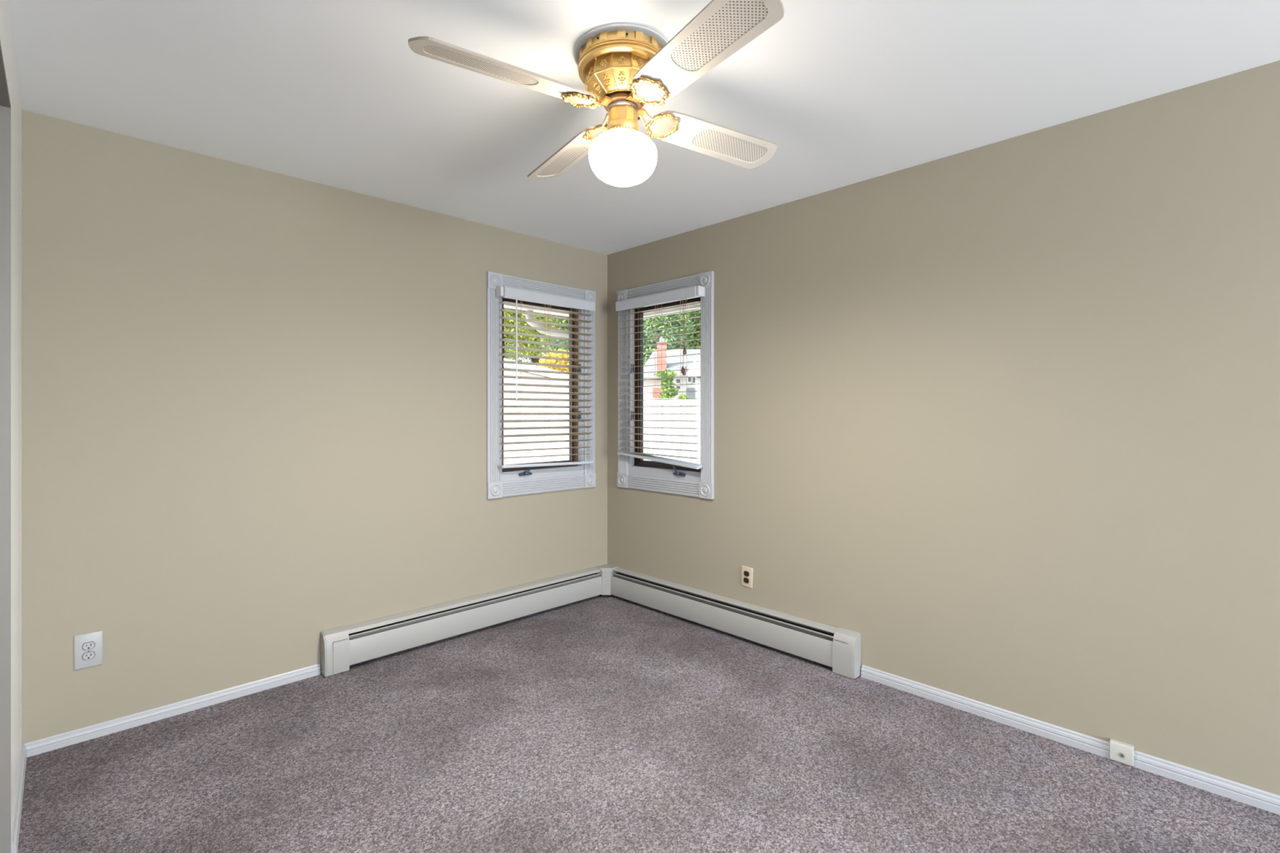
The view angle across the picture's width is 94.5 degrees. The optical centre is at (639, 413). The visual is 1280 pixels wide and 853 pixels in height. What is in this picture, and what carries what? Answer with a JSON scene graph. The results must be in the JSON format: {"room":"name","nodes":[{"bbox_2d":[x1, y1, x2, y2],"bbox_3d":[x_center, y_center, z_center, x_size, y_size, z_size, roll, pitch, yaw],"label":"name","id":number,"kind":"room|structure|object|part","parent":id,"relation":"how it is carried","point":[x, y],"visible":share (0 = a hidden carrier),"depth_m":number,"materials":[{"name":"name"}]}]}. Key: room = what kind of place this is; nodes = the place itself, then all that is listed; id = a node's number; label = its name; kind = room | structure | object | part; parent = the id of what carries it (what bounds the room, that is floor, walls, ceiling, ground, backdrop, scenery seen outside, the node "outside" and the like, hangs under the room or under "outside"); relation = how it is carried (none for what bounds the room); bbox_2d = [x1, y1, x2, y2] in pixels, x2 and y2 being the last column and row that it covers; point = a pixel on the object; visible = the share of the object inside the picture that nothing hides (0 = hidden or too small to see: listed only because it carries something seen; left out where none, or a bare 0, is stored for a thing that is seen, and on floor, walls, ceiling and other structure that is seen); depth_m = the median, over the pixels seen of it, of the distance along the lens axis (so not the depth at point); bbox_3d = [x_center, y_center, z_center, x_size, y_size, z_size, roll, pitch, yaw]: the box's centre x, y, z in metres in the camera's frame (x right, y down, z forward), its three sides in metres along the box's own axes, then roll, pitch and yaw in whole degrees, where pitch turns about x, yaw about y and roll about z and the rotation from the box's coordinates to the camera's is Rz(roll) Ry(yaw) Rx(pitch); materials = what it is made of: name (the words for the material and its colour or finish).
{"room":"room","nodes":[
{"label":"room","id":0,"kind":"room"},
{"bbox_2d":[0,0,22,832],"bbox_3d":[0.266,0.076,-0.506,0.118,2.428,7.500,0,0,-44],"label":"wall","id":1,"kind":"structure","parent":0,"point":[6,34],"depth_m":1.89,"materials":[{"name":"white paint"}]},
{"bbox_2d":[0,40,10,852],"bbox_3d":[-1.143,0.203,0.934,0.120,2.175,2.030,0,0,-44],"label":"trim","id":2,"kind":"structure","parent":1,"relation":"attached to","point":[5,103],"depth_m":1.69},
{"bbox_2d":[10,743,26,852],"bbox_3d":[-2.053,1.262,1.957,0.014,0.056,0.705,0,0,-44],"label":"baseboard","id":3,"kind":"structure","parent":1,"relation":"attached to","point":[15,834],"depth_m":1.89,"materials":[{"name":"white paint"}]},
{"bbox_2d":[22,109,607,743],"bbox_3d":[-1.316,0.076,3.276,3.149,2.428,0.118,0,0,-44],"label":"wall","id":4,"kind":"structure","parent":0,"point":[254,399],"depth_m":2.68,"materials":[{"name":"beige paint"}]},
{"bbox_2d":[74,630,102,670],"bbox_3d":[-2.181,0.940,2.338,0.084,0.135,0.010,0,0,-44],"label":"wall outlet","id":5,"kind":"object","parent":4,"relation":"attached to","point":[88,647],"visible":1,"depth_m":2.34,"materials":[{"name":"white plastic"}]},
{"bbox_2d":[82,651,94,660],"bbox_3d":[-2.178,0.959,2.336,0.034,0.027,0.004,0,0,-44],"label":"receptacle","id":6,"kind":"object","parent":5,"relation":"attached to","point":[86,655],"depth_m":2.33,"materials":[{"name":"white plastic"}]},
{"bbox_2d":[82,641,94,649],"bbox_3d":[-2.178,0.920,2.336,0.034,0.027,0.003,0,0,-44],"label":"receptacle","id":7,"kind":"object","parent":5,"relation":"attached to","point":[86,645],"depth_m":2.33,"materials":[{"name":"white plastic"}]},
{"bbox_2d":[23,663,320,757],"bbox_3d":[-1.946,1.265,2.567,1.019,0.050,0.014,0,0,-44],"label":"baseboard","id":8,"kind":"structure","parent":4,"relation":"attached to","point":[90,732],"depth_m":2.50,"materials":[{"name":"white paint"}]},
{"bbox_2d":[320,567,602,676],"bbox_3d":[-0.922,1.183,3.524,1.777,0.206,0.077,0,0,-44],"label":"baseboard heater","id":9,"kind":"object","parent":4,"relation":"attached to","point":[341,647],"visible":1,"depth_m":3.33,"materials":[{"name":"metal"}]},
{"bbox_2d":[486,271,595,498],"bbox_3d":[-0.652,-0.168,3.894,0.844,1.370,0.168,0,0,-44],"label":"window","id":10,"kind":"structure","parent":4,"relation":"in","point":[509,482],"depth_m":3.80,"materials":[{"name":"white paint"}]},
{"bbox_3d":[-0.888,-0.168,3.599,0.093,1.174,0.018,0,0,-44],"label":"casing","id":11,"kind":"part","parent":10,"relation":"part of","materials":[{"name":"white paint"}]},
{"bbox_3d":[-0.718,0.366,3.742,0.096,0.062,0.044,0,0,-44],"label":"crank handle","id":12,"kind":"part","parent":10,"relation":"part of","materials":[{"name":"grey metal"}]},
{"bbox_3d":[-0.680,-0.182,3.917,0.622,1.091,0.045,0,0,-44],"label":"sash","id":13,"kind":"part","parent":10,"relation":"part of","materials":[{"name":"brown metal"}]},
{"bbox_3d":[-0.688,-0.177,3.917,0.658,1.135,0.084,0,0,-44],"label":"frame","id":14,"kind":"part","parent":10,"relation":"part of","materials":[{"name":"brown metal"}]},
{"bbox_3d":[-0.620,-0.806,3.862,0.648,0.093,0.018,0,0,-44],"label":"casing","id":15,"kind":"part","parent":10,"relation":"part of","materials":[{"name":"white paint"}]},
{"bbox_3d":[-0.620,0.470,3.862,0.648,0.093,0.018,0,0,-44],"label":"casing","id":16,"kind":"part","parent":10,"relation":"part of","materials":[{"name":"white paint"}]},
{"bbox_2d":[496,286,595,468],"bbox_3d":[-0.587,-0.206,3.820,0.730,1.115,0.080,0,0,-44],"label":"window blind","id":17,"kind":"object","parent":10,"relation":"attached to","point":[508,292],"visible":1,"depth_m":3.80,"materials":[{"name":"white plastic"}]},
{"bbox_3d":[-0.748,-0.196,3.672,0.056,1.025,0.010,0,0,41],"label":"ladder cord","id":18,"kind":"part","parent":17,"relation":"part of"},
{"bbox_3d":[-0.594,-0.193,3.822,0.056,1.029,0.010,0,0,41],"label":"ladder cord","id":19,"kind":"part","parent":17,"relation":"part of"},
{"bbox_3d":[-0.591,-0.732,3.832,0.706,0.048,0.054,0,0,-44],"label":"head rail","id":20,"kind":"part","parent":17,"relation":"part of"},
{"bbox_3d":[-0.589,0.333,3.826,0.712,0.037,0.051,0,0,-44],"label":"rail","id":21,"kind":"part","parent":17,"relation":"part of","materials":[{"name":"white plastic"}]},
{"bbox_3d":[-0.440,-0.191,3.973,0.056,1.034,0.010,0,0,41],"label":"ladder cord","id":22,"kind":"part","parent":17,"relation":"part of","materials":[{"name":"white fabric"}]},
{"bbox_3d":[-0.352,-0.168,4.125,0.093,1.174,0.018,0,0,-44],"label":"casing","id":23,"kind":"part","parent":10,"relation":"part of","materials":[{"name":"white paint"}]},
{"bbox_2d":[524,310,568,337],"bbox_3d":[-0.592,0.485,4.594,0.721,2.609,0.097,0,0,23],"label":"downspout","id":24,"kind":"object","parent":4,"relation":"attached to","point":[527,317],"visible":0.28,"depth_m":4.62,"materials":[{"name":"white metal"}]},
{"bbox_2d":[7,0,1279,254],"bbox_3d":[1.123,-1.178,0.333,3.781,0.080,7.736,0,0,-44],"label":"ceiling","id":25,"kind":"structure","parent":0,"point":[334,93],"depth_m":2.03,"materials":[{"name":"paint"}]},
{"bbox_2d":[408,0,784,186],"bbox_3d":[-0.054,-0.931,1.879,0.972,0.413,0.972,0,0,12],"label":"ceiling fan","id":26,"kind":"object","parent":25,"relation":"hanging from","point":[624,68],"visible":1,"depth_m":1.77,"materials":[{"name":"white wood"}]},
{"bbox_3d":[-0.373,-0.960,1.671,0.537,0.007,0.149,0,15,-33],"label":"blade","id":27,"kind":"part","parent":26,"relation":"part of","materials":[{"name":"white wood"}]},
{"bbox_3d":[-0.262,-0.960,2.198,0.149,0.007,0.537,-17,9,-32],"label":"blade","id":28,"kind":"part","parent":26,"relation":"part of","materials":[{"name":"white wood"}]},
{"bbox_3d":[-0.183,-0.954,1.796,0.096,0.029,0.097,0,0,-33],"label":"ribbed plate","id":29,"kind":"part","parent":26,"relation":"part of","materials":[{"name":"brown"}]},
{"bbox_3d":[-0.137,-0.954,2.008,0.097,0.029,0.096,0,0,-33],"label":"ribbed plate","id":30,"kind":"part","parent":26,"relation":"part of","materials":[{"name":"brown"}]},
{"bbox_3d":[-0.054,-1.133,1.879,0.312,0.008,0.312,0,0,-44],"label":"ceiling plate","id":31,"kind":"part","parent":26,"relation":"part of","materials":[{"name":"gold metal"}]},
{"bbox_3d":[-0.054,-0.801,1.879,0.217,0.154,0.217,0,0,-44],"label":"glass globe","id":32,"kind":"part","parent":26,"relation":"part of","materials":[{"name":"white glass"}]},
{"bbox_2d":[608,100,639,122],"bbox_3d":[-0.054,-0.943,1.879,0.097,0.058,0.097,0,0,-44],"label":"holder","id":33,"kind":"object","parent":26,"relation":"attached to","point":[619,111],"depth_m":1.84,"materials":[{"name":"gold metal"}]},
{"bbox_3d":[0.029,-0.954,1.749,0.097,0.029,0.096,0,0,-33],"label":"ribbed plate","id":34,"kind":"part","parent":26,"relation":"part of","materials":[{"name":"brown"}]},
{"bbox_3d":[0.075,-0.954,1.962,0.096,0.029,0.097,0,0,-33],"label":"ribbed plate","id":35,"kind":"part","parent":26,"relation":"part of","materials":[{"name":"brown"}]},
{"bbox_3d":[0.154,-0.960,1.560,0.149,0.007,0.537,17,-9,-32],"label":"blade","id":36,"kind":"part","parent":26,"relation":"part of","materials":[{"name":"white wood"}]},
{"bbox_3d":[0.265,-0.960,2.086,0.537,0.007,0.149,0,-15,-33],"label":"blade","id":37,"kind":"part","parent":26,"relation":"part of","materials":[{"name":"white wood"}]},
{"bbox_2d":[17,595,1279,852],"bbox_3d":[1.123,1.350,0.333,3.781,0.120,7.736,0,0,-44],"label":"floor","id":38,"kind":"structure","parent":0,"point":[597,724],"depth_m":2.17,"materials":[{"name":"carpet"}]},
{"bbox_2d":[595,564,617,596],"bbox_3d":[-0.235,1.187,4.171,0.113,0.205,0.113,0,0,-44],"label":"baseboard heater","id":39,"kind":"object","parent":38,"relation":"on","point":[606,570],"visible":0.66,"depth_m":4.12,"materials":[{"name":"metal"}]},
{"bbox_2d":[607,60,1279,795],"bbox_3d":[2.432,0.076,1.614,0.118,2.428,7.500,0,0,-44],"label":"wall","id":40,"kind":"structure","parent":0,"point":[1002,417],"depth_m":2.40,"materials":[{"name":"beige paint"}]},
{"bbox_2d":[503,304,700,319],"bbox_3d":[1.350,-1.026,0.678,4.488,0.403,9.075,0,0,-44],"label":"trim","id":41,"kind":"structure","parent":40,"relation":"attached to","point":[508,306],"depth_m":4.80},
{"bbox_2d":[617,271,714,499],"bbox_3d":[0.176,-0.168,3.885,0.168,1.370,0.844,0,0,-44],"label":"window","id":42,"kind":"structure","parent":40,"relation":"in","point":[633,473],"depth_m":3.85,"materials":[{"name":"white paint"}]},
{"bbox_3d":[-0.119,-0.168,4.122,0.018,1.174,0.093,0,0,-44],"label":"casing","id":43,"kind":"part","parent":42,"relation":"part of","materials":[{"name":"white paint"}]},
{"bbox_2d":[615,285,704,469],"bbox_3d":[0.108,-0.213,3.811,0.085,1.103,0.730,0,0,-44],"label":"window blind","id":44,"kind":"object","parent":42,"relation":"attached to","point":[695,291],"visible":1,"depth_m":3.80,"materials":[{"name":"white plastic"}]},
{"bbox_3d":[-0.034,-0.219,3.968,0.056,0.978,0.010,0,0,-40],"label":"ladder cord","id":45,"kind":"part","parent":44,"relation":"part of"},
{"bbox_3d":[0.117,-0.210,3.815,0.056,0.995,0.010,0,0,-40],"label":"ladder cord","id":46,"kind":"part","parent":44,"relation":"part of","materials":[{"name":"white fabric"}]},
{"bbox_3d":[0.113,0.297,3.819,0.052,0.084,0.712,0,0,-44],"label":"rail","id":47,"kind":"part","parent":44,"relation":"part of","materials":[{"name":"white plastic"}]},
{"bbox_3d":[0.114,-0.732,3.825,0.054,0.048,0.706,0,0,-44],"label":"head rail","id":48,"kind":"part","parent":44,"relation":"part of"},
{"bbox_3d":[0.267,-0.202,3.661,0.056,1.012,0.010,0,0,-40],"label":"ladder cord","id":49,"kind":"part","parent":44,"relation":"part of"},
{"bbox_3d":[0.264,-0.491,3.608,0.003,0.418,0.009,0,0,-18],"label":"pull cord","id":50,"kind":"part","parent":44,"relation":"part of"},
{"bbox_3d":[0.144,-0.806,3.854,0.018,0.093,0.648,0,0,-44],"label":"casing","id":51,"kind":"part","parent":42,"relation":"part of","materials":[{"name":"white paint"}]},
{"bbox_3d":[0.144,0.470,3.854,0.018,0.093,0.648,0,0,-44],"label":"casing","id":52,"kind":"part","parent":42,"relation":"part of","materials":[{"name":"white paint"}]},
{"bbox_3d":[0.213,-0.177,3.908,0.084,1.135,0.658,0,0,-44],"label":"frame","id":53,"kind":"part","parent":42,"relation":"part of","materials":[{"name":"brown metal"}]},
{"bbox_3d":[0.209,-0.182,3.903,0.045,1.091,0.636,0,0,-44],"label":"sash","id":54,"kind":"part","parent":42,"relation":"part of","materials":[{"name":"brown metal"}]},
{"bbox_3d":[0.239,0.366,3.732,0.044,0.062,0.096,0,0,-44],"label":"crank handle","id":55,"kind":"part","parent":42,"relation":"part of","materials":[{"name":"grey metal"}]},
{"bbox_3d":[0.406,-0.168,3.586,0.018,1.174,0.093,0,0,-44],"label":"casing","id":56,"kind":"part","parent":42,"relation":"part of","materials":[{"name":"white paint"}]},
{"bbox_2d":[643,303,700,315],"bbox_3d":[1.353,-0.840,0.586,4.363,0.010,8.940,0,0,-44],"label":"trim","id":57,"kind":"structure","parent":40,"relation":"attached to","point":[700,304],"depth_m":4.78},
{"bbox_2d":[610,567,861,679],"bbox_3d":[0.438,1.183,3.511,0.076,0.206,1.774,0,0,-44],"label":"baseboard heater","id":58,"kind":"object","parent":40,"relation":"attached to","point":[839,648],"visible":1,"depth_m":3.30,"materials":[{"name":"metal"}]},
{"bbox_2d":[741,565,752,588],"bbox_3d":[0.610,0.938,3.382,0.010,0.119,0.081,0,0,-44],"label":"wall outlet","id":59,"kind":"object","parent":40,"relation":"attached to","point":[746,572],"visible":1,"depth_m":3.38,"materials":[{"name":"beige plastic"}]},
{"bbox_2d":[743,577,748,583],"bbox_3d":[0.607,0.958,3.381,0.003,0.028,0.034,0,0,-44],"label":"receptacle","id":60,"kind":"object","parent":59,"relation":"attached to","point":[745,580],"depth_m":3.38,"materials":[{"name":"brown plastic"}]},
{"bbox_2d":[743,571,748,576],"bbox_3d":[0.608,0.918,3.380,0.003,0.028,0.034,0,0,-44],"label":"receptacle","id":61,"kind":"object","parent":59,"relation":"attached to","point":[745,573],"depth_m":3.38,"materials":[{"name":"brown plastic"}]},
{"bbox_2d":[861,664,1279,814],"bbox_3d":[3.046,1.262,0.892,0.014,0.056,5.606,0,0,-44],"label":"baseboard","id":62,"kind":"structure","parent":40,"relation":"attached to","point":[1261,799],"depth_m":2.27,"materials":[{"name":"white paint"}]},
{"bbox_2d":[1109,738,1133,766],"bbox_3d":[1.777,1.252,2.181,0.025,0.069,0.068,0,0,-44],"label":"phone jack","id":63,"kind":"object","parent":40,"relation":"attached to","point":[1120,752],"visible":1,"depth_m":2.17,"materials":[{"name":"plastic"}]},
{"label":"outside","id":64,"kind":"structure","parent":0,"visible":0},
{"bbox_2d":[643,441,700,464],"bbox_3d":[0.506,1.840,74.959,180.000,0.100,180.000,0,0,-44],"label":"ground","id":65,"kind":"structure","parent":64,"point":[643,442],"depth_m":27.91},
{"bbox_2d":[503,307,560,359],"bbox_3d":[-3.614,-1.334,14.382,2.980,6.358,3.370,0,0,-44],"label":"tree","id":66,"kind":"object","parent":65,"relation":"on","point":[505,313],"visible":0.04,"depth_m":13.99,"materials":[{"name":"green plant"}]},
{"bbox_2d":[503,358,568,464],"bbox_3d":[-1.706,0.418,10.375,1.727,2.744,2.650,0,0,0],"label":"fence","id":67,"kind":"object","parent":65,"relation":"on","point":[566,444],"visible":0.18,"depth_m":9.19,"materials":[{"name":"white plastic"}]},
{"bbox_2d":[504,311,568,363],"bbox_3d":[-3.700,-2.181,19.674,5.046,8.051,4.101,0,0,36],"label":"tree","id":68,"kind":"object","parent":65,"relation":"on","point":[562,321],"visible":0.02,"depth_m":19.25,"materials":[{"name":"green plant"}]},
{"bbox_2d":[537,349,568,372],"bbox_3d":[-1.812,0.188,13.345,1.394,3.311,1.346,0,0,9],"label":"shrub","id":69,"kind":"object","parent":65,"relation":"on","point":[549,354],"visible":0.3,"depth_m":12.97,"materials":[{"name":"yellow plant"}]},
{"bbox_2d":[543,315,648,354],"bbox_3d":[-2.828,-2.796,25.889,5.981,9.280,4.838,0,0,18],"label":"tree","id":70,"kind":"object","parent":65,"relation":"on","point":[562,316],"visible":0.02,"depth_m":25.68,"materials":[{"name":"green plant"}]},
{"bbox_2d":[659,392,671,418],"bbox_3d":[1.350,-0.322,32.385,0.997,1.660,0.829,0,0,-44],"label":"bush","id":71,"kind":"object","parent":65,"relation":"on","point":[665,396],"visible":0.12,"depth_m":32.24,"materials":[{"name":"green plant"}]},
{"bbox_2d":[643,311,694,365],"bbox_3d":[-0.876,-4.781,53.914,10.988,13.254,9.973,0,0,26],"label":"tree","id":72,"kind":"object","parent":65,"relation":"on","point":[668,317],"visible":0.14,"depth_m":51.77,"materials":[{"name":"green plant"}]},
{"bbox_2d":[643,398,700,463],"bbox_3d":[1.881,0.764,9.500,4.960,2.051,0.124,0,0,0],"label":"vinyl fence","id":73,"kind":"object","parent":65,"relation":"on","point":[687,402],"visible":0.05,"depth_m":9.49,"materials":[{"name":"white plastic"}]},
{"bbox_3d":[1.911,-0.181,9.500,4.900,0.100,0.060,0,0,0],"label":"rail","id":74,"kind":"part","parent":73,"relation":"part of","materials":[{"name":"white plastic"}]},
{"bbox_2d":[643,337,700,443],"bbox_3d":[2.417,-1.473,39.725,6.660,6.526,9.750,0,0,0],"label":"neighbor house","id":75,"kind":"structure","parent":65,"relation":"on","point":[696,357],"depth_m":36.40,"materials":[{"name":"white"}]},
{"bbox_2d":[653,368,679,430],"bbox_3d":[1.515,-0.586,33.834,1.532,3.954,1.411,0,0,-44],"label":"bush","id":76,"kind":"object","parent":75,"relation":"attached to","point":[664,374],"visible":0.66,"depth_m":33.56,"materials":[{"name":"green plant"}]},
{"bbox_3d":[3.349,-2.264,35.440,3.653,0.114,0.120,0,0,0],"label":"eave trim","id":77,"kind":"part","parent":75,"relation":"part of","materials":[{"name":"white"}]},
{"bbox_3d":[3.083,0.034,35.930,0.533,3.112,0.100,0,0,0],"label":"door","id":78,"kind":"part","parent":75,"relation":"part of","materials":[{"name":"white"}]},
{"bbox_2d":[676,392,688,420],"bbox_3d":[2.322,-0.340,32.402,0.960,1.556,0.817,0,0,-44],"label":"bush","id":79,"kind":"object","parent":65,"relation":"on","point":[682,395],"visible":0.2,"depth_m":32.26,"materials":[{"name":"green plant"}]},
{"bbox_2d":[670,310,700,349],"bbox_3d":[3.600,-8.226,67.124,16.523,20.138,13.728,0,0,31],"label":"tree","id":80,"kind":"object","parent":65,"relation":"on","point":[693,313],"visible":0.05,"depth_m":63.97,"materials":[{"name":"green plant"}]}
]}

